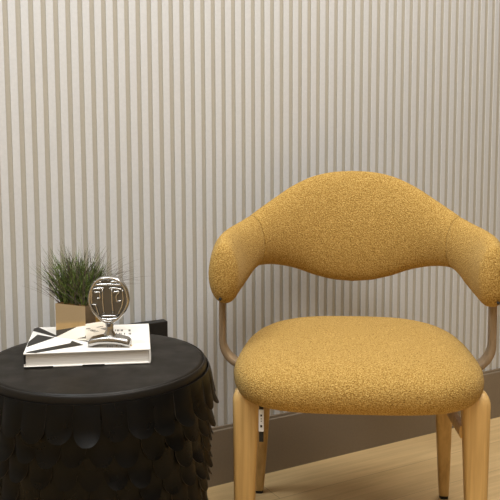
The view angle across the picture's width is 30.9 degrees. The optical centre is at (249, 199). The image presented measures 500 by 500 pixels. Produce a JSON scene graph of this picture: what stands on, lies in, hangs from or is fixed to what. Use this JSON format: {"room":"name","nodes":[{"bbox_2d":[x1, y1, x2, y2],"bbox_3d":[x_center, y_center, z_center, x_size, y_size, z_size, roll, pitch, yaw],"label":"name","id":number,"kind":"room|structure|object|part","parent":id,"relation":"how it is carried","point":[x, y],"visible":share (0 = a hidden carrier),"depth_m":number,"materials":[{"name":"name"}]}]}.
{"room":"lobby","nodes":[
{"label":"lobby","id":0,"kind":"room"},
{"bbox_2d":[0,0,499,427],"bbox_3d":[0.058,-0.584,2.324,5.600,2.620,0.092,-4,8,-29],"label":"wall","id":1,"kind":"structure","parent":0,"point":[145,131],"depth_m":2.26,"materials":[{"name":"paint"}]},
{"bbox_2d":[207,368,499,487],"bbox_3d":[0.086,0.645,2.426,5.600,0.154,0.013,-4,8,-29],"label":"baseboard","id":2,"kind":"structure","parent":1,"relation":"attached to","point":[294,438],"depth_m":2.48,"materials":[{"name":"paint"}]},
{"bbox_2d":[207,417,499,499],"bbox_3d":[1.377,1.009,0.189,5.800,0.060,5.400,-4,8,-29],"label":"floor","id":3,"kind":"structure","parent":0,"point":[406,469],"depth_m":2.38,"materials":[{"name":"brown wood"}]},
{"bbox_2d":[0,334,218,499],"bbox_3d":[-0.307,0.554,1.846,0.490,0.473,0.501,0,7,0],"label":"side table","id":4,"kind":"object","parent":3,"relation":"on","point":[143,431],"visible":0.96,"depth_m":1.64,"materials":[{"name":"black wood"}]},
{"bbox_2d":[23,324,150,367],"bbox_3d":[-0.330,0.298,1.869,0.246,0.030,0.200,-1,7,-7],"label":"book","id":5,"kind":"object","parent":4,"relation":"on","point":[43,349],"visible":0.87,"depth_m":1.79,"materials":[{"name":"white paper"}]},
{"bbox_2d":[24,238,143,340],"bbox_3d":[-0.334,0.175,1.870,0.251,0.214,0.190,2,7,19],"label":"potted grass","id":6,"kind":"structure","parent":5,"relation":"on","point":[75,319],"depth_m":1.85,"materials":[{"name":"green plant"}]},
{"bbox_2d":[55,302,105,340],"bbox_3d":[-0.352,0.245,1.885,0.073,0.072,0.073,3,7,24],"label":"planter","id":7,"kind":"object","parent":6,"relation":"attached to","point":[74,320],"depth_m":1.85,"materials":[{"name":"beige metal"}]},
{"bbox_2d":[88,275,131,346],"bbox_3d":[-0.279,0.220,1.797,0.083,0.142,0.034,0,7,2],"label":"sculpture","id":8,"kind":"object","parent":5,"relation":"on","point":[108,296],"visible":1,"depth_m":1.79,"materials":[{"name":"silver metal"}]},
{"bbox_2d":[0,334,206,419],"bbox_3d":[-0.309,0.349,1.823,0.445,0.060,0.445,0,7,0],"label":"tabletop","id":9,"kind":"object","parent":4,"relation":"on","point":[173,386],"depth_m":1.67,"materials":[{"name":"black wood"}]},
{"bbox_2d":[122,319,167,336],"bbox_3d":[-0.314,0.525,2.156,0.254,0.458,0.026,-4,8,-29],"label":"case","id":10,"kind":"object","parent":4,"relation":"on","point":[157,327],"visible":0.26,"depth_m":2.17,"materials":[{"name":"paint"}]},
{"bbox_2d":[208,171,499,499],"bbox_3d":[0.236,0.360,2.032,0.645,0.810,0.565,0,7,4],"label":"armchair","id":11,"kind":"object","parent":3,"relation":"on","point":[339,225],"visible":1,"depth_m":1.96,"materials":[{"name":"yellow fabric"}]},
{"bbox_3d":[-0.037,0.135,2.037,0.088,0.172,0.241,2,7,18],"label":"armrest","id":12,"kind":"part","parent":11,"relation":"part of","materials":[{"name":"yellow fabric"}]},
{"bbox_3d":[-0.006,0.581,1.897,0.056,0.394,0.046,0,7,4],"label":"leg","id":13,"kind":"part","parent":11,"relation":"part of","materials":[{"name":"brown wood"}]},
{"bbox_3d":[0.034,0.545,2.213,0.047,0.387,0.140,0,7,-2],"label":"leg","id":14,"kind":"part","parent":11,"relation":"part of","materials":[{"name":"brown wood"}]},
{"bbox_3d":[0.249,0.070,2.187,0.528,0.269,0.187,0,7,4],"label":"backrest","id":15,"kind":"part","parent":11,"relation":"part of","materials":[{"name":"yellow fabric"}]},
{"bbox_3d":[0.233,0.345,1.992,0.522,0.105,0.486,0,7,4],"label":"seat","id":16,"kind":"part","parent":11,"relation":"part of","materials":[{"name":"yellow fabric"}]},
{"bbox_3d":[0.461,0.547,2.179,0.047,0.387,0.140,1,7,11],"label":"leg","id":17,"kind":"part","parent":11,"relation":"part of","materials":[{"name":"brown wood"}]},
{"bbox_3d":[0.453,0.482,2.007,0.016,0.076,0.306,1,7,6],"label":"rail","id":18,"kind":"part","parent":11,"relation":"part of","materials":[{"name":"brown wood"}]},
{"bbox_3d":[0.508,0.138,1.994,0.088,0.172,0.241,-1,7,-9],"label":"armrest","id":19,"kind":"part","parent":11,"relation":"part of","materials":[{"name":"yellow fabric"}]},
{"bbox_3d":[0.459,0.583,1.860,0.056,0.394,0.046,0,7,4],"label":"leg","id":20,"kind":"part","parent":11,"relation":"part of","materials":[{"name":"brown wood"}]}
]}

